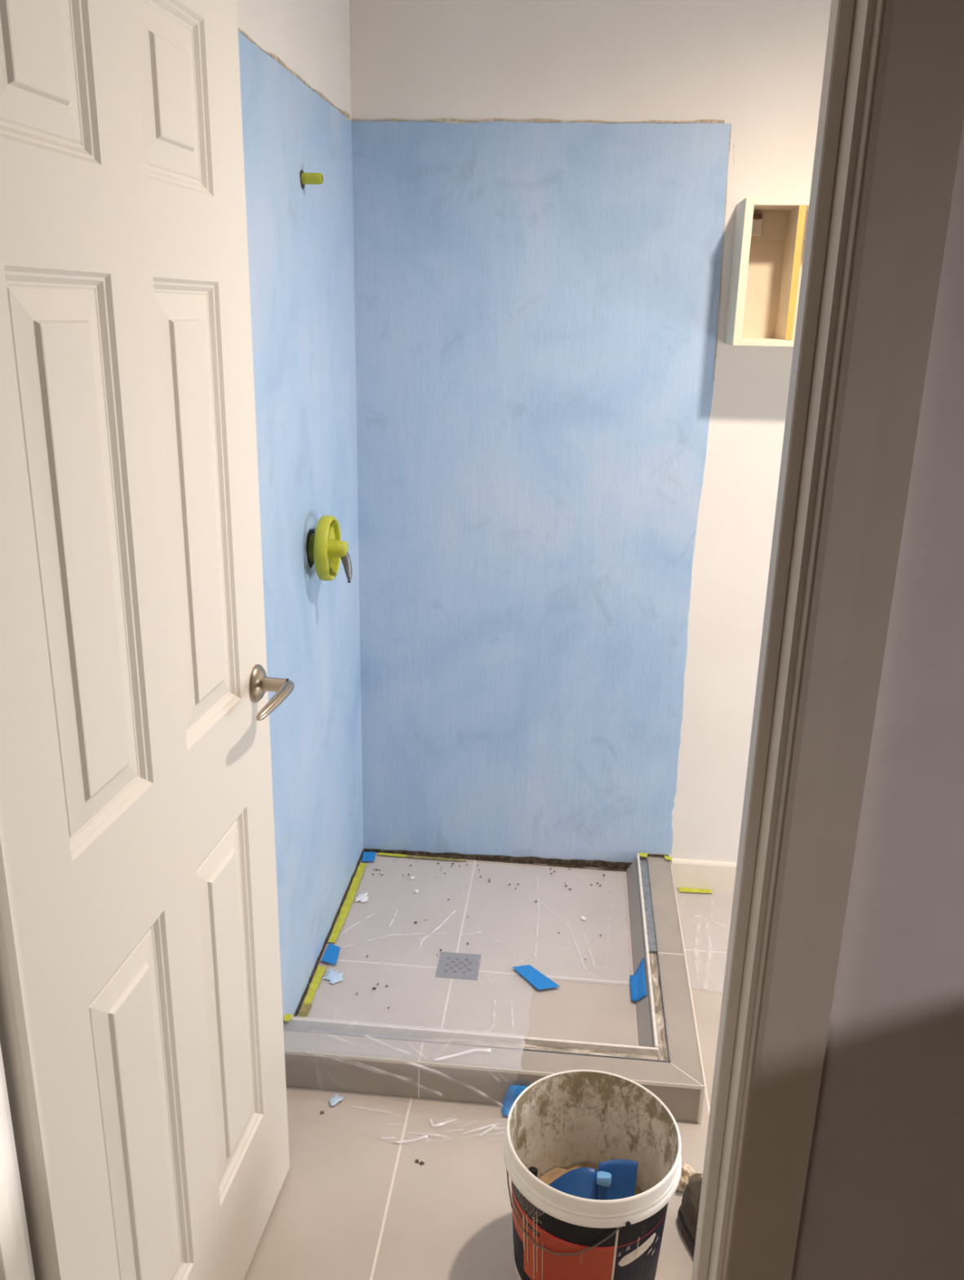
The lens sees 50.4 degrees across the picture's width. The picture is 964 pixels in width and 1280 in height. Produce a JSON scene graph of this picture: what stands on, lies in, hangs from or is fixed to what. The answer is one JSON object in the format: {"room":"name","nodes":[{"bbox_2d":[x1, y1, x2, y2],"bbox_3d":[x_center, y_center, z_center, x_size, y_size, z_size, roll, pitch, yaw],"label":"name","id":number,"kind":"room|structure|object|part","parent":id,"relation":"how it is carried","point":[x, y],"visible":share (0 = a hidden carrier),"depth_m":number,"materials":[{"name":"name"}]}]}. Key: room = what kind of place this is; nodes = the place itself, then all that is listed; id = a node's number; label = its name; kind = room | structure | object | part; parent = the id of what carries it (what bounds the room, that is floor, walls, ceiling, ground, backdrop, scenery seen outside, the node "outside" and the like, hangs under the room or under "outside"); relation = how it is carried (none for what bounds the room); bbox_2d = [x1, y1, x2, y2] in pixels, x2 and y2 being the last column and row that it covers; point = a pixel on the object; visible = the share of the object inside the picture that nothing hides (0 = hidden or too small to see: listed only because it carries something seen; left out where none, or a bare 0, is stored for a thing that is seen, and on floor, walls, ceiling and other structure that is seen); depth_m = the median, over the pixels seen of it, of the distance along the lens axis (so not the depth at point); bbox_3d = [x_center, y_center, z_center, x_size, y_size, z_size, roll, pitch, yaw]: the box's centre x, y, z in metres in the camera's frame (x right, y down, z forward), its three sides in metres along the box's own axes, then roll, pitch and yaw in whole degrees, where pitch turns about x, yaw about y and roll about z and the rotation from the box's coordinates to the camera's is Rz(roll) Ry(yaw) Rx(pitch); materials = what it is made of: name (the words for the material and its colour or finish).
{"room":"bathroom under renovation","nodes":[
{"label":"bathroom under renovation","id":0,"kind":"room"},
{"bbox_2d":[236,0,363,1027],"bbox_3d":[-0.452,-0.194,1.737,0.102,2.330,1.800,3,18,5],"label":"wall","id":1,"kind":"structure","parent":0,"point":[295,55],"depth_m":2.11,"materials":[{"name":"blue paint"}]},
{"bbox_2d":[0,1044,35,1279],"bbox_3d":[-0.483,0.216,0.866,0.070,2.080,0.104,3,18,5],"label":"trim","id":2,"kind":"structure","parent":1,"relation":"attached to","point":[15,1256],"depth_m":0.99,"materials":[{"name":"paint"}]},
{"bbox_2d":[0,0,294,1279],"bbox_3d":[-0.369,0.130,1.257,0.094,1.985,0.690,4,18,7],"label":"door","id":3,"kind":"structure","parent":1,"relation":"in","point":[142,1034],"depth_m":1.15,"materials":[{"name":"beige paint"}]},
{"bbox_3d":[-0.393,-0.535,0.896,0.011,0.196,0.186,4,18,7],"label":"panel","id":4,"kind":"part","parent":3,"relation":"part of","materials":[{"name":"beige paint"}]},
{"bbox_3d":[-0.403,-0.074,1.044,0.011,0.571,0.186,4,18,7],"label":"panel","id":5,"kind":"part","parent":3,"relation":"part of","materials":[{"name":"beige paint"}]},
{"bbox_3d":[-0.419,0.635,1.271,0.011,0.572,0.186,4,18,7],"label":"panel","id":6,"kind":"part","parent":3,"relation":"part of","materials":[{"name":"beige paint"}]},
{"bbox_3d":[-0.353,-0.620,1.164,0.011,0.196,0.188,4,18,7],"label":"panel","id":7,"kind":"part","parent":3,"relation":"part of","materials":[{"name":"beige paint"}]},
{"bbox_3d":[-0.363,-0.159,1.312,0.011,0.571,0.188,4,18,7],"label":"panel","id":8,"kind":"part","parent":3,"relation":"part of","materials":[{"name":"beige paint"}]},
{"bbox_3d":[-0.379,0.550,1.539,0.011,0.572,0.188,4,18,7],"label":"panel","id":9,"kind":"part","parent":3,"relation":"part of","materials":[{"name":"beige paint"}]},
{"bbox_3d":[-0.299,0.087,1.490,0.020,0.024,0.114,4,18,9],"label":"lever","id":10,"kind":"part","parent":3,"relation":"part of","materials":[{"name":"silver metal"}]},
{"bbox_2d":[299,169,323,189],"bbox_3d":[-0.328,-0.886,1.970,0.041,0.035,0.033,3,18,5],"label":"stub","id":11,"kind":"object","parent":1,"relation":"attached to","point":[306,178],"visible":1,"depth_m":1.96,"materials":[{"name":"yellow plastic"}]},
{"bbox_2d":[306,515,352,582],"bbox_3d":[-0.321,-0.192,2.174,0.088,0.144,0.139,3,18,5],"label":"shower valve","id":12,"kind":"object","parent":1,"relation":"attached to","point":[326,548],"visible":1,"depth_m":2.15,"materials":[{"name":"yellow plastic"}]},
{"bbox_3d":[-0.289,-0.155,2.183,0.027,0.069,0.014,-7,20,-25],"label":"lever","id":13,"kind":"part","parent":12,"relation":"part of","materials":[{"name":"silver metal"}]},
{"bbox_2d":[244,888,733,1279],"bbox_3d":[0.795,1.010,2.047,2.650,0.100,1.900,3,18,5],"label":"floor","id":14,"kind":"structure","parent":0,"point":[353,1202],"depth_m":1.88,"materials":[{"name":"tile"}]},
{"bbox_2d":[293,848,638,1046],"bbox_3d":[0.007,0.753,2.521,0.788,0.067,0.794,3,18,5],"label":"shower pan","id":15,"kind":"object","parent":14,"relation":"on","point":[456,988],"visible":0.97,"depth_m":2.49,"materials":[{"name":"tile"}]},
{"bbox_2d":[297,1003,311,1018],"bbox_3d":[-0.391,0.820,2.232,0.024,0.001,0.082,3,18,5],"label":"tape","id":16,"kind":"object","parent":15,"relation":"on","point":[305,1008],"visible":0.6,"depth_m":2.25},
{"bbox_2d":[303,965,325,1004],"bbox_3d":[-0.381,0.786,2.336,0.020,0.001,0.138,3,18,5],"label":"tape","id":17,"kind":"object","parent":15,"relation":"on","point":[313,986],"visible":1,"depth_m":2.33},
{"bbox_2d":[320,942,340,964],"bbox_3d":[-0.358,0.749,2.445,0.038,0.001,0.084,3,18,5],"label":"tape","id":18,"kind":"object","parent":15,"relation":"on","point":[331,955],"visible":1,"depth_m":2.44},
{"bbox_2d":[328,862,366,942],"bbox_3d":[-0.347,0.679,2.674,0.024,0.001,0.380,3,18,5],"label":"tape","id":19,"kind":"object","parent":15,"relation":"on","point":[344,912],"visible":1,"depth_m":2.66,"materials":[{"name":"yellow plastic"}]},
{"bbox_2d":[361,852,375,861],"bbox_3d":[-0.318,0.610,2.882,0.035,0.001,0.052,1,18,-1],"label":"tape","id":20,"kind":"object","parent":15,"relation":"on","point":[367,856],"visible":1,"depth_m":2.88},
{"bbox_2d":[378,852,407,857],"bbox_3d":[-0.254,0.608,2.900,0.082,0.001,0.015,3,18,5],"label":"tape","id":21,"kind":"object","parent":15,"relation":"on","point":[380,854],"visible":1,"depth_m":2.90,"materials":[{"name":"yellow plastic"}]},
{"bbox_2d":[406,854,466,861],"bbox_3d":[-0.128,0.616,2.886,0.171,0.001,0.016,3,18,5],"label":"tape","id":22,"kind":"object","parent":15,"relation":"on","point":[407,855],"visible":1,"depth_m":2.89,"materials":[{"name":"yellow plastic"}]},
{"bbox_2d":[311,903,590,1142],"bbox_3d":[-0.016,0.771,2.401,0.752,0.103,1.018,3,18,5],"label":"plastic sheet","id":23,"kind":"object","parent":15,"relation":"on","point":[493,1126],"visible":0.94,"depth_m":2.06,"materials":[{"name":"white"}]},
{"bbox_2d":[283,1013,293,1021],"bbox_3d":[-0.405,0.789,2.139,0.018,0.001,0.023,3,18,5],"label":"tape","id":24,"kind":"object","parent":23,"relation":"on","point":[287,1017],"visible":0.94,"depth_m":2.14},
{"bbox_2d":[322,968,342,983],"bbox_3d":[-0.341,0.776,2.364,0.048,0.003,0.049,7,19,17],"label":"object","id":25,"kind":"object","parent":23,"relation":"on","point":[334,977],"visible":1,"depth_m":2.36,"materials":[{"name":"white paper"}]},
{"bbox_2d":[329,1093,343,1106],"bbox_3d":[-0.295,0.923,2.057,0.022,0.003,0.031,13,21,33],"label":"chip","id":26,"kind":"object","parent":23,"relation":"on","point":[336,1098],"visible":1,"depth_m":2.06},
{"bbox_2d":[355,892,368,902],"bbox_3d":[-0.314,0.673,2.687,0.036,0.003,0.049,3,18,5],"label":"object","id":27,"kind":"object","parent":23,"relation":"on","point":[363,897],"visible":1,"depth_m":2.68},
{"bbox_2d":[320,860,609,1165],"bbox_3d":[-0.021,0.804,2.388,0.650,0.050,1.027,3,18,5],"label":"mortar specks","id":28,"kind":"object","parent":23,"relation":"on","point":[421,1163],"visible":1,"depth_m":2.61,"materials":[{"name":"black concrete"}]},
{"bbox_2d":[502,1084,528,1116],"bbox_3d":[0.074,0.914,2.028,0.068,0.055,0.024,3,18,5],"label":"tape","id":29,"kind":"object","parent":23,"relation":"attached to","point":[513,1091],"visible":0.35,"depth_m":2.04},
{"bbox_3d":[-0.055,0.770,2.422,0.098,0.002,0.098,3,18,5],"label":"drain frame","id":30,"kind":"part","parent":15,"relation":"part of","materials":[{"name":"silver metal"}]},
{"bbox_2d":[512,964,559,990],"bbox_3d":[0.122,0.782,2.374,0.047,0.001,0.122,-13,23,-37],"label":"tape","id":31,"kind":"object","parent":15,"relation":"on","point":[534,976],"visible":1,"depth_m":2.37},
{"bbox_2d":[283,853,705,1124],"bbox_3d":[0.049,0.755,2.470,0.862,0.096,0.894,3,18,5],"label":"shower curb","id":32,"kind":"object","parent":14,"relation":"on","point":[679,1083],"visible":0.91,"depth_m":2.07,"materials":[{"name":"tile"}]},
{"bbox_2d":[283,853,671,1062],"bbox_3d":[0.021,0.704,2.481,0.800,0.021,0.816,3,18,5],"label":"channel","id":33,"kind":"object","parent":32,"relation":"on","point":[660,1052],"visible":1,"depth_m":2.12,"materials":[{"name":"metal"}]},
{"bbox_3d":[-0.028,0.820,2.119,0.776,0.017,0.006,3,18,5],"label":"channel rail","id":34,"kind":"part","parent":33,"relation":"part of","materials":[{"name":"white metal"}]},
{"bbox_3d":[-0.019,0.832,2.097,0.797,0.009,0.002,3,18,5],"label":"channel rail","id":35,"kind":"part","parent":33,"relation":"part of","materials":[{"name":"metal"}]},
{"bbox_2d":[639,852,647,857],"bbox_3d":[0.445,0.592,2.822,0.024,0.001,0.023,3,18,5],"label":"tape","id":36,"kind":"object","parent":33,"relation":"on","point":[644,855],"visible":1,"depth_m":2.82,"materials":[{"name":"yellow plastic"}]},
{"bbox_3d":[0.394,0.718,2.462,0.006,0.021,0.788,3,18,5],"label":"channel rail","id":37,"kind":"part","parent":33,"relation":"part of","materials":[{"name":"white metal"}]},
{"bbox_3d":[0.417,0.728,2.449,0.002,0.011,0.816,3,18,5],"label":"channel rail","id":38,"kind":"part","parent":33,"relation":"part of","materials":[{"name":"metal"}]},
{"bbox_3d":[0.007,0.853,2.035,0.862,0.008,0.002,3,18,5],"label":"edge trim","id":39,"kind":"part","parent":32,"relation":"part of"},
{"bbox_2d":[630,958,647,1001],"bbox_3d":[0.356,0.781,2.343,0.031,0.032,0.143,3,18,5],"label":"tape","id":40,"kind":"object","parent":32,"relation":"attached to","point":[637,980],"visible":1,"depth_m":2.34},
{"bbox_2d":[664,855,672,860],"bbox_3d":[0.513,0.601,2.822,0.020,0.001,0.024,3,18,5],"label":"tape","id":41,"kind":"object","parent":32,"relation":"on","point":[665,856],"visible":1,"depth_m":2.82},
{"bbox_3d":[0.477,0.742,2.414,0.002,0.008,0.874,3,18,5],"label":"edge trim","id":42,"kind":"part","parent":32,"relation":"part of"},
{"bbox_3d":[0.431,0.916,2.016,0.007,0.082,0.010,3,18,5],"label":"edge trim","id":43,"kind":"part","parent":32,"relation":"part of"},
{"bbox_2d":[503,1069,681,1279],"bbox_3d":[0.174,0.915,1.671,0.284,0.286,0.284,3,18,5],"label":"bucket","id":44,"kind":"object","parent":14,"relation":"on","point":[566,1119],"visible":0.99,"depth_m":1.64,"materials":[{"name":"white plastic"}]},
{"bbox_2d":[511,1181,543,1234],"bbox_3d":[0.064,0.876,1.604,0.014,0.062,0.114,-7,19,-24],"label":"print","id":45,"kind":"object","parent":44,"relation":"on","point":[531,1216],"depth_m":1.59},
{"bbox_3d":[0.106,0.882,1.591,0.069,0.094,0.248,-15,24,-41],"label":"wire handle","id":46,"kind":"part","parent":44,"relation":"part of","materials":[{"name":"metal"}]},
{"bbox_2d":[528,1162,642,1195],"bbox_3d":[0.173,0.939,1.679,0.234,0.055,0.234,3,18,5],"label":"scraps","id":47,"kind":"object","parent":44,"relation":"in","point":[550,1176],"depth_m":1.78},
{"bbox_3d":[0.082,0.918,1.729,0.019,0.050,0.032,12,21,31],"label":"tool handle","id":48,"kind":"part","parent":47,"relation":"part of","materials":[{"name":"black plastic"}]},
{"bbox_2d":[548,1159,638,1199],"bbox_3d":[0.179,0.905,1.685,0.151,0.089,0.063,3,18,5],"label":"spreader","id":49,"kind":"object","parent":47,"relation":"on","point":[615,1180],"visible":0.68,"depth_m":1.69,"materials":[{"name":"blue plastic"}]},
{"bbox_3d":[0.146,0.913,1.690,0.085,0.067,0.060,3,18,5],"label":"blade","id":50,"kind":"part","parent":49,"relation":"part of","materials":[{"name":"blue plastic"}]},
{"bbox_3d":[0.220,0.905,1.688,0.070,0.089,0.049,3,18,5],"label":"blade","id":51,"kind":"part","parent":49,"relation":"part of","materials":[{"name":"blue plastic"}]},
{"bbox_2d":[676,1161,702,1192],"bbox_3d":[0.371,0.977,1.871,0.063,0.053,0.044,3,18,5],"label":"crumpled paper","id":52,"kind":"object","parent":14,"relation":"on","point":[687,1174],"visible":0.44,"depth_m":1.86,"materials":[{"name":"beige paper"}]},
{"bbox_2d":[677,1177,702,1257],"bbox_3d":[0.412,1.021,1.686,0.104,0.084,0.277,-4,18,-15],"label":"shoe","id":53,"kind":"object","parent":14,"relation":"on","point":[688,1211],"visible":0.2,"depth_m":1.77,"materials":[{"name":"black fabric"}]},
{"bbox_3d":[0.688,0.767,2.621,0.380,0.005,0.452,3,18,5],"label":"plastic sheet","id":54,"kind":"object","parent":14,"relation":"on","visible":0},
{"bbox_2d":[679,887,712,893],"bbox_3d":[0.592,0.694,2.837,0.091,0.001,0.023,3,18,5],"label":"tape","id":55,"kind":"object","parent":54,"relation":"on","point":[681,889],"visible":1,"depth_m":2.84,"materials":[{"name":"yellow plastic"}]},
{"bbox_2d":[349,0,831,862],"bbox_3d":[0.907,-0.418,2.529,2.650,2.330,0.102,3,18,5],"label":"wall","id":56,"kind":"structure","parent":0,"point":[568,471],"depth_m":2.50,"materials":[{"name":"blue paint"}]},
{"bbox_2d":[671,857,737,893],"bbox_3d":[1.335,0.689,2.779,1.631,0.088,0.013,3,18,5],"label":"baseboard","id":57,"kind":"structure","parent":56,"relation":"attached to","point":[715,876],"depth_m":2.83,"materials":[{"name":"paint"}]},
{"bbox_2d":[724,196,809,346],"bbox_3d":[0.789,-0.812,2.284,0.443,0.305,0.148,3,18,5],"label":"upper cabinet","id":58,"kind":"object","parent":56,"relation":"attached to","point":[770,233],"visible":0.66,"depth_m":2.31,"materials":[{"name":"white paint"}]},
{"bbox_3d":[0.577,-0.823,2.303,0.018,0.305,0.148,3,18,5],"label":"panel","id":59,"kind":"part","parent":58,"relation":"part of","materials":[{"name":"white paint"}]},
{"bbox_3d":[0.786,-0.674,2.329,0.407,0.015,0.148,3,18,5],"label":"panel","id":60,"kind":"part","parent":58,"relation":"part of","materials":[{"name":"white paint"}]},
{"bbox_3d":[0.794,-0.761,2.372,0.407,0.125,0.002,3,18,5],"label":"panel","id":61,"kind":"part","parent":58,"relation":"part of","materials":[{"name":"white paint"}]},
{"bbox_3d":[0.796,-0.834,2.353,0.407,0.275,0.005,3,18,5],"label":"panel","id":62,"kind":"part","parent":58,"relation":"part of","materials":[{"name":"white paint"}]},
{"bbox_3d":[0.797,-0.933,2.311,0.407,0.060,0.012,3,18,5],"label":"hanging rail","id":63,"kind":"part","parent":58,"relation":"part of","materials":[{"name":"white paint"}]},
{"bbox_3d":[0.792,-0.950,2.241,0.407,0.015,0.148,3,18,5],"label":"panel","id":64,"kind":"part","parent":58,"relation":"part of","materials":[{"name":"white paint"}]},
{"bbox_2d":[791,120,963,1279],"bbox_3d":[0.625,0.149,0.741,3.850,2.330,0.090,3,18,5],"label":"wall","id":65,"kind":"structure","parent":0,"point":[883,1197],"depth_m":0.75,"materials":[{"name":"paint"}]},
{"bbox_2d":[691,0,963,1279],"bbox_3d":[0.229,0.251,0.805,0.066,2.080,0.105,3,18,5],"label":"trim","id":66,"kind":"structure","parent":65,"relation":"attached to","point":[891,113],"depth_m":0.67,"materials":[{"name":"paint"}]}
]}

